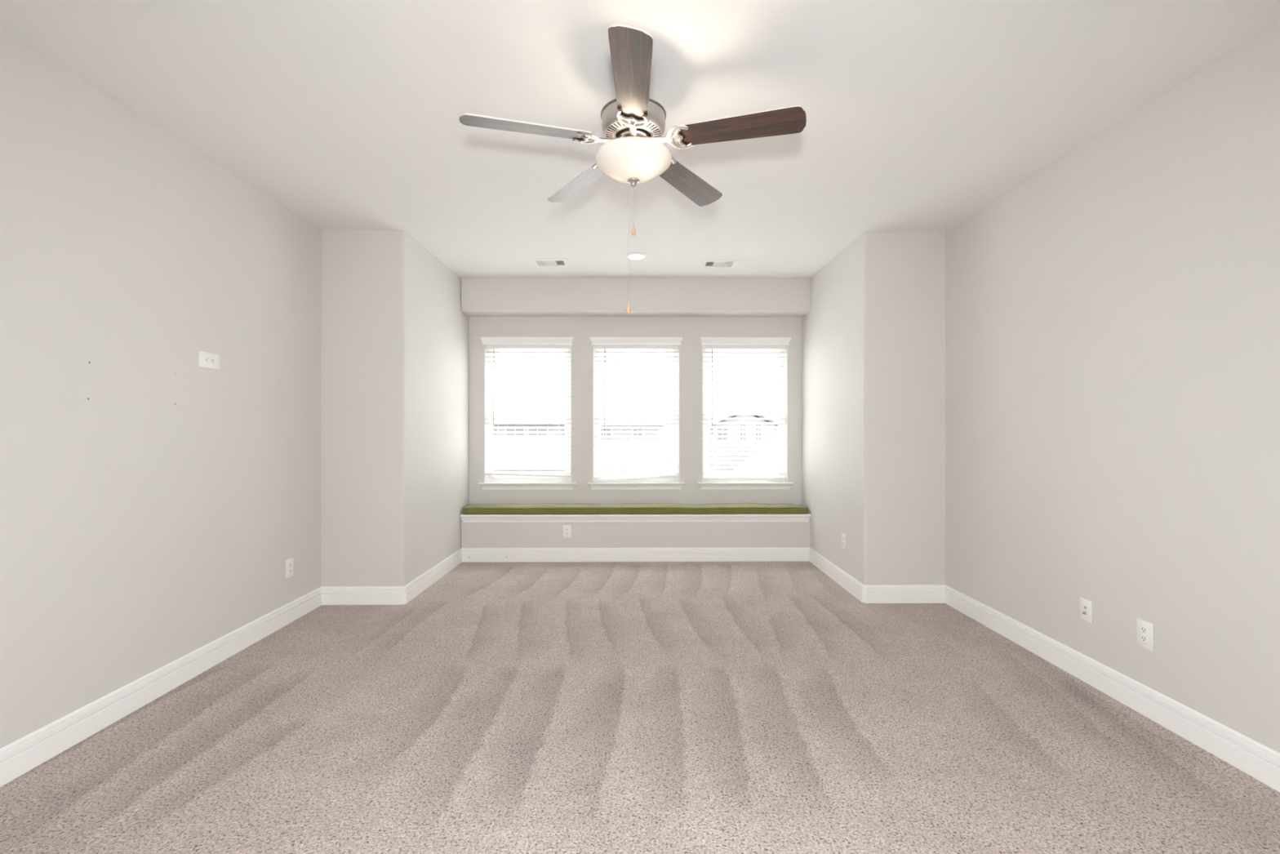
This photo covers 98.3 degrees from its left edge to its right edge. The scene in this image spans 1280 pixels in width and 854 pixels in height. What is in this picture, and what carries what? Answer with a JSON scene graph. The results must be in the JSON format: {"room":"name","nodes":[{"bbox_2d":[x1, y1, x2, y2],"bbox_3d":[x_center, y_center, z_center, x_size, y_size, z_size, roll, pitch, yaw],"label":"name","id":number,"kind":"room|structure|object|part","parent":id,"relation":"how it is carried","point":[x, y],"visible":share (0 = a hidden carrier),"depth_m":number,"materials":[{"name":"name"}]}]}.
{"room":"empty living room","nodes":[
{"label":"empty living room","id":0,"kind":"room"},
{"bbox_2d":[0,27,321,748],"bbox_3d":[-2.379,-0.077,1.264,0.140,2.740,5.574,0,0,-1],"label":"wall","id":1,"kind":"structure","parent":0,"point":[140,530],"depth_m":2.53,"materials":[{"name":"beige paint"}]},
{"bbox_2d":[198,351,219,369],"bbox_3d":[-2.321,-0.358,2.982,0.008,0.084,0.145,0,0,-1],"label":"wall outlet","id":2,"kind":"object","parent":1,"relation":"attached to","point":[207,360],"visible":1,"depth_m":2.97,"materials":[{"name":"white plastic"}]},
{"bbox_2d":[204,356,208,363],"bbox_3d":[-2.319,-0.358,2.962,0.004,0.034,0.028,0,0,-1],"label":"receptacle","id":3,"kind":"object","parent":2,"relation":"attached to","point":[206,358],"depth_m":2.96,"materials":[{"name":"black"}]},
{"bbox_2d":[210,357,214,364],"bbox_3d":[-2.319,-0.358,3.001,0.004,0.034,0.028,0,0,-1],"label":"receptacle","id":4,"kind":"object","parent":2,"relation":"attached to","point":[212,359],"depth_m":3.00,"materials":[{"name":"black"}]},
{"bbox_2d":[0,548,462,786],"bbox_3d":[-1.997,1.229,1.908,0.636,0.130,6.858,0,0,-1],"label":"baseboard","id":5,"kind":"structure","parent":1,"relation":"attached to","point":[24,754],"depth_m":2.75,"materials":[{"name":"white paint"}]},
{"bbox_2d":[285,557,293,578],"bbox_3d":[-2.328,0.937,3.676,0.008,0.123,0.079,0,0,-1],"label":"wall outlet","id":6,"kind":"object","parent":1,"relation":"attached to","point":[289,562],"visible":1,"depth_m":3.67,"materials":[{"name":"white plastic"}]},
{"bbox_2d":[320,230,469,586],"bbox_3d":[-2.103,-0.071,4.897,0.760,2.740,1.686,0,0,-1],"label":"wall","id":7,"kind":"structure","parent":0,"point":[395,355],"depth_m":4.06,"materials":[{"name":"beige paint"}]},
{"bbox_2d":[461,516,809,547],"bbox_3d":[-0.038,1.086,5.487,3.380,0.428,0.262,0,0,-1],"label":"wall","id":8,"kind":"structure","parent":0,"point":[597,534],"depth_m":5.36,"materials":[{"name":"beige paint"}]},
{"bbox_2d":[563,524,571,537],"bbox_3d":[-0.704,1.010,5.345,0.079,0.123,0.008,0,0,-1],"label":"wall outlet","id":9,"kind":"object","parent":8,"relation":"attached to","point":[566,528],"visible":1,"depth_m":5.34,"materials":[{"name":"white plastic"}]},
{"bbox_2d":[461,547,809,561],"bbox_3d":[-0.036,1.235,5.348,3.382,0.130,0.016,0,0,-1],"label":"baseboard","id":10,"kind":"structure","parent":8,"relation":"attached to","point":[476,554],"depth_m":5.34,"materials":[{"name":"white paint"}]},
{"bbox_2d":[460,512,811,522],"bbox_3d":[-0.037,0.881,5.472,3.378,0.075,0.292,0,0,-1],"label":"trim","id":11,"kind":"structure","parent":8,"relation":"on","point":[605,517],"depth_m":5.34,"materials":[{"name":"white paint"}]},
{"bbox_2d":[462,502,808,514],"bbox_3d":[-0.042,0.802,5.474,3.350,0.079,0.286,0,0,-1],"label":"bench cushion","id":12,"kind":"object","parent":11,"relation":"on","point":[544,508],"visible":1,"depth_m":5.35,"materials":[{"name":"green fabric"}]},
{"bbox_3d":[-0.036,0.894,5.344,3.374,0.049,0.024,0,0,-1],"label":"moulding","id":13,"kind":"part","parent":11,"relation":"part of","materials":[{"name":"white paint"}]},
{"bbox_2d":[461,277,809,316],"bbox_3d":[-0.038,-1.280,5.491,3.380,0.320,0.262,0,0,-1],"label":"wall","id":14,"kind":"structure","parent":0,"point":[480,296],"depth_m":5.36,"materials":[{"name":"beige paint"}]},
{"bbox_2d":[469,316,802,505],"bbox_3d":[-0.040,-0.070,5.690,3.382,2.740,0.140,0,0,-1],"label":"wall","id":15,"kind":"structure","parent":0,"point":[581,329],"depth_m":5.62,"materials":[{"name":"beige paint"}]},
{"bbox_2d":[478,345,576,489],"bbox_3d":[-1.138,-0.107,5.653,0.977,1.485,0.163,0,0,-1],"label":"window","id":16,"kind":"structure","parent":15,"relation":"in","point":[491,482],"depth_m":5.68,"materials":[{"name":"white plastic"}]},
{"bbox_2d":[480,337,573,477],"bbox_3d":[-1.137,-0.196,5.620,0.931,1.419,0.105,0,0,-1],"label":"window blind","id":17,"kind":"object","parent":16,"relation":"attached to","point":[491,343],"visible":0.99,"depth_m":5.63,"materials":[{"name":"white paint"}]},
{"bbox_3d":[-1.138,-0.823,5.646,0.863,0.050,0.054,0,0,-1],"label":"head rail","id":18,"kind":"part","parent":17,"relation":"part of","materials":[{"name":"white plastic"}]},
{"bbox_3d":[-1.138,0.493,5.644,0.863,0.040,0.050,0,0,-1],"label":"rail","id":19,"kind":"part","parent":17,"relation":"part of","materials":[{"name":"white plastic"}]},
{"bbox_3d":[-0.763,-0.262,5.617,0.011,1.076,0.010,0,0,-1],"label":"lift cord","id":20,"kind":"part","parent":17,"relation":"part of","materials":[{"name":"white fabric"}]},
{"bbox_3d":[-1.138,0.571,5.627,0.977,0.016,0.113,0,0,-1],"label":"sill","id":21,"kind":"part","parent":16,"relation":"part of","materials":[{"name":"white paint"}]},
{"bbox_3d":[-1.138,0.178,5.694,0.783,0.700,0.022,0,0,-1],"label":"sash","id":22,"kind":"part","parent":16,"relation":"part of","materials":[{"name":"white plastic"}]},
{"bbox_3d":[-1.138,-0.466,5.718,0.783,0.672,0.022,0,0,-1],"label":"sash","id":23,"kind":"part","parent":16,"relation":"part of","materials":[{"name":"white plastic"}]},
{"bbox_2d":[587,345,684,489],"bbox_3d":[-0.038,-0.107,5.664,0.975,1.485,0.163,0,0,-1],"label":"window","id":24,"kind":"structure","parent":15,"relation":"in","point":[664,483],"depth_m":5.69,"materials":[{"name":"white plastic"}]},
{"bbox_2d":[590,337,682,481],"bbox_3d":[-0.038,-0.174,5.631,0.929,1.464,0.105,0,0,-1],"label":"window blind","id":25,"kind":"object","parent":24,"relation":"attached to","point":[599,343],"visible":1,"depth_m":5.64,"materials":[{"name":"white paint"}]},
{"bbox_3d":[-0.348,-0.126,5.653,0.002,1.347,0.055,0,0,-1],"label":"ladder cord","id":26,"kind":"part","parent":25,"relation":"part of","materials":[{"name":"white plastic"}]},
{"bbox_3d":[-0.038,-0.823,5.656,0.861,0.050,0.054,0,0,-1],"label":"head rail","id":27,"kind":"part","parent":25,"relation":"part of","materials":[{"name":"white plastic"}]},
{"bbox_3d":[-0.038,0.527,5.655,0.861,0.063,0.050,0,0,-1],"label":"rail","id":28,"kind":"part","parent":25,"relation":"part of","materials":[{"name":"white plastic"}]},
{"bbox_3d":[0.272,-0.143,5.659,0.002,1.313,0.055,0,0,-1],"label":"ladder cord","id":29,"kind":"part","parent":25,"relation":"part of","materials":[{"name":"white fabric"}]},
{"bbox_3d":[-0.038,0.571,5.637,0.975,0.016,0.113,0,0,-1],"label":"sill","id":30,"kind":"part","parent":24,"relation":"part of","materials":[{"name":"white paint"}]},
{"bbox_3d":[-0.038,0.178,5.705,0.781,0.700,0.022,0,0,-1],"label":"sash","id":31,"kind":"part","parent":24,"relation":"part of","materials":[{"name":"white plastic"}]},
{"bbox_3d":[-0.038,-0.466,5.729,0.781,0.672,0.022,0,0,-1],"label":"sash","id":32,"kind":"part","parent":24,"relation":"part of","materials":[{"name":"white glass"}]},
{"bbox_2d":[697,345,793,489],"bbox_3d":[1.069,-0.107,5.674,0.965,1.485,0.163,0,0,-1],"label":"window","id":33,"kind":"structure","parent":15,"relation":"in","point":[707,484],"depth_m":5.70,"materials":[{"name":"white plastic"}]},
{"bbox_3d":[1.069,-0.466,5.739,0.771,0.672,0.022,0,0,-1],"label":"sash","id":34,"kind":"part","parent":33,"relation":"part of","materials":[{"name":"white glass"}]},
{"bbox_3d":[1.069,0.178,5.715,0.771,0.700,0.022,0,0,-1],"label":"sash","id":35,"kind":"part","parent":33,"relation":"part of","materials":[{"name":"white glass"}]},
{"bbox_2d":[700,337,791,479],"bbox_3d":[1.069,-0.184,5.641,0.919,1.444,0.105,0,0,-1],"label":"window blind","id":36,"kind":"object","parent":33,"relation":"attached to","point":[708,343],"visible":0.97,"depth_m":5.65,"materials":[{"name":"white paint"}]},
{"bbox_3d":[1.069,-0.823,5.667,0.851,0.050,0.054,0,0,-1],"label":"head rail","id":37,"kind":"part","parent":36,"relation":"part of","materials":[{"name":"white plastic"}]},
{"bbox_3d":[1.069,0.528,5.666,0.851,0.015,0.050,0,0,-1],"label":"rail","id":38,"kind":"part","parent":36,"relation":"part of","materials":[{"name":"white plastic"}]},
{"bbox_3d":[1.375,-0.134,5.670,0.002,1.331,0.055,0,0,-1],"label":"ladder cord","id":39,"kind":"part","parent":36,"relation":"part of","materials":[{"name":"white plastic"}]},
{"bbox_3d":[1.438,-0.262,5.638,0.011,1.076,0.010,0,0,-1],"label":"lift cord","id":40,"kind":"part","parent":36,"relation":"part of","materials":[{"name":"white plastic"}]},
{"bbox_3d":[1.069,0.571,5.648,0.965,0.016,0.113,0,0,-1],"label":"sill","id":41,"kind":"part","parent":33,"relation":"part of","materials":[{"name":"white paint"}]},
{"bbox_2d":[0,560,1279,853],"bbox_3d":[-0.018,1.294,1.918,4.860,0.001,7.040,0,0,-1],"label":"floor","id":42,"kind":"structure","parent":0,"point":[503,707],"depth_m":2.28,"materials":[{"name":"beige carpet"}]},
{"bbox_2d":[0,0,1279,278],"bbox_3d":[-0.017,-1.506,2.062,4.878,0.120,7.400,0,0,-1],"label":"ceiling","id":43,"kind":"structure","parent":0,"point":[922,115],"depth_m":2.43,"materials":[{"name":"white paint"}]},
{"bbox_2d":[530,258,569,266],"bbox_3d":[-0.781,-1.434,4.845,0.314,0.015,0.220,0,0,-1],"label":"ceiling vent","id":44,"kind":"object","parent":43,"relation":"in","point":[536,262],"visible":1,"depth_m":4.83,"materials":[{"name":"white metal"}]},
{"bbox_2d":[459,23,806,313],"bbox_3d":[-0.027,-0.956,2.190,1.308,0.980,1.252,0,0,-1],"label":"ceiling fan","id":45,"kind":"object","parent":43,"relation":"hanging from","point":[633,152],"visible":1,"depth_m":2.13,"materials":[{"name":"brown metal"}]},
{"bbox_3d":[-0.434,-1.143,2.112,0.487,0.006,0.133,-2,13,-18],"label":"blade","id":46,"kind":"part","parent":45,"relation":"part of","materials":[{"name":"grey wood"}]},
{"bbox_3d":[-0.278,-1.142,2.591,0.133,0.006,0.487,-15,7,-35],"label":"blade","id":47,"kind":"part","parent":45,"relation":"part of","materials":[{"name":"grey wood"}]},
{"bbox_3d":[-0.027,-1.143,1.815,0.133,0.006,0.487,12,2,0],"label":"blade","id":48,"kind":"part","parent":45,"relation":"part of","materials":[{"name":"brown wood"}]},
{"bbox_3d":[-0.026,-1.050,2.244,0.310,0.098,0.310,0,0,-1],"label":"lamp shade","id":49,"kind":"part","parent":45,"relation":"part of","materials":[{"name":"white glass"}]},
{"bbox_3d":[0.226,-1.142,2.590,0.133,0.006,0.487,-15,-11,35],"label":"blade","id":50,"kind":"part","parent":45,"relation":"part of","materials":[{"name":"brown wood"}]},
{"bbox_3d":[0.381,-1.143,2.111,0.487,0.006,0.133,2,-12,18],"label":"blade","id":51,"kind":"part","parent":45,"relation":"part of","materials":[{"name":"brown wood"}]},
{"bbox_2d":[625,252,647,259],"bbox_3d":[-0.032,-1.435,4.657,0.190,0.012,0.190,0,0,-1],"label":"recessed light","id":52,"kind":"object","parent":43,"relation":"in","point":[633,255],"visible":1,"depth_m":4.63,"materials":[{"name":"white plastic"}]},
{"bbox_2d":[628,254,644,259],"bbox_3d":[-0.032,-1.431,4.657,0.135,0.004,0.135,0,0,4],"label":"diffuser","id":53,"kind":"object","parent":52,"relation":"attached to","point":[630,256],"depth_m":4.65,"materials":[{"name":"white plastic"}]},
{"bbox_2d":[699,259,739,267],"bbox_3d":[0.698,-1.434,4.879,0.314,0.015,0.220,0,0,-1],"label":"ceiling vent","id":54,"kind":"object","parent":43,"relation":"in","point":[705,263],"visible":1,"depth_m":4.85,"materials":[{"name":"white metal"}]},
{"bbox_2d":[801,231,945,584],"bbox_3d":[2.022,-0.071,4.937,0.744,2.740,1.686,0,0,-1],"label":"wall","id":55,"kind":"structure","parent":0,"point":[873,328],"depth_m":4.09,"materials":[{"name":"beige paint"}]},
{"bbox_2d":[841,532,845,549],"bbox_3d":[1.653,0.926,4.492,0.008,0.123,0.079,0,0,0],"label":"wall outlet","id":56,"kind":"object","parent":55,"relation":"attached to","point":[843,535],"visible":1,"depth_m":4.48,"materials":[{"name":"white plastic"}]},
{"bbox_2d":[945,22,1279,753],"bbox_3d":[2.359,-0.077,1.310,0.140,2.740,5.574,0,0,-1],"label":"wall","id":57,"kind":"structure","parent":0,"point":[1113,317],"depth_m":2.54,"materials":[{"name":"beige paint"}]},
{"bbox_2d":[808,547,1279,791],"bbox_3d":[1.972,1.229,1.946,0.620,0.130,6.858,0,0,-1],"label":"baseboard","id":58,"kind":"structure","parent":57,"relation":"attached to","point":[1255,759],"depth_m":2.73,"materials":[{"name":"white paint"}]},
{"bbox_2d":[1080,596,1092,623],"bbox_3d":[2.266,0.933,2.817,0.016,0.114,0.073,0,0,-1],"label":"wall plate","id":59,"kind":"object","parent":57,"relation":"attached to","point":[1086,606],"visible":1,"depth_m":2.81,"materials":[{"name":"white plastic"}]},
{"bbox_2d":[1136,617,1153,651],"bbox_3d":[2.273,0.934,2.492,0.008,0.123,0.079,0,0,-1],"label":"wall outlet","id":60,"kind":"object","parent":57,"relation":"attached to","point":[1144,629],"visible":1,"depth_m":2.49,"materials":[{"name":"white plastic"}]},
{"bbox_2d":[1140,634,1147,642],"bbox_3d":[2.271,0.954,2.492,0.004,0.028,0.034,0,0,-1],"label":"receptacle","id":61,"kind":"object","parent":60,"relation":"attached to","point":[1144,637],"depth_m":2.49,"materials":[{"name":"white plastic"}]},
{"bbox_2d":[1140,626,1147,633],"bbox_3d":[2.271,0.914,2.492,0.004,0.028,0.034,0,0,-1],"label":"receptacle","id":62,"kind":"object","parent":60,"relation":"attached to","point":[1144,629],"depth_m":2.49,"materials":[{"name":"white plastic"}]},
{"label":"outside","id":63,"kind":"structure","parent":0,"visible":0},
{"bbox_3d":[-1.144,4.743,119.187,240.000,0.300,201.600,0,0,-1],"label":"ground","id":64,"kind":"structure","parent":63,"visible":0},
{"bbox_2d":[493,415,564,435],"bbox_3d":[-11.742,1.562,56.387,9.600,5.850,10.000,0,0,-1],"label":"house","id":65,"kind":"structure","parent":64,"relation":"on","point":[495,416],"depth_m":51.92,"materials":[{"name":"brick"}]},
{"bbox_3d":[-11.698,0.459,51.824,1.620,1.250,0.020,0,0,-1],"label":"house pane","id":66,"kind":"part","parent":65,"relation":"part of","materials":[{"name":"grey glass"}]},
{"bbox_3d":[-9.598,0.459,51.844,1.720,1.250,0.020,0,0,-1],"label":"house pane","id":67,"kind":"part","parent":65,"relation":"part of","materials":[{"name":"grey glass"}]},
{"bbox_2d":[600,415,663,439],"bbox_3d":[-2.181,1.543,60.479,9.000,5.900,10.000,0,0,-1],"label":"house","id":68,"kind":"structure","parent":64,"relation":"on","point":[602,416],"depth_m":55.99,"materials":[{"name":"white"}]},
{"bbox_3d":[-3.737,0.386,55.901,1.620,1.300,0.020,0,0,-1],"label":"house pane","id":69,"kind":"part","parent":68,"relation":"part of","materials":[{"name":"grey glass"}]},
{"bbox_3d":[-0.237,0.686,55.934,0.920,1.000,0.020,0,0,-1],"label":"house pane","id":70,"kind":"part","parent":68,"relation":"part of","materials":[{"name":"grey glass"}]},
{"bbox_2d":[708,408,777,471],"bbox_3d":[8.715,1.452,50.584,7.200,6.050,10.000,0,0,-1],"label":"house","id":71,"kind":"structure","parent":64,"relation":"on","point":[717,416],"depth_m":46.08,"materials":[{"name":"white"}]},
{"bbox_3d":[6.859,0.619,46.002,0.820,1.200,0.020,0,0,-1],"label":"house pane","id":72,"kind":"part","parent":71,"relation":"part of","materials":[{"name":"grey glass"}]},
{"bbox_3d":[8.559,0.469,46.019,0.420,1.500,0.020,0,0,-1],"label":"house pane","id":73,"kind":"part","parent":71,"relation":"part of","materials":[{"name":"grey glass"}]},
{"bbox_3d":[9.859,0.469,46.031,0.420,1.500,0.020,0,0,-1],"label":"house pane","id":74,"kind":"part","parent":71,"relation":"part of","materials":[{"name":"grey glass"}]}
]}

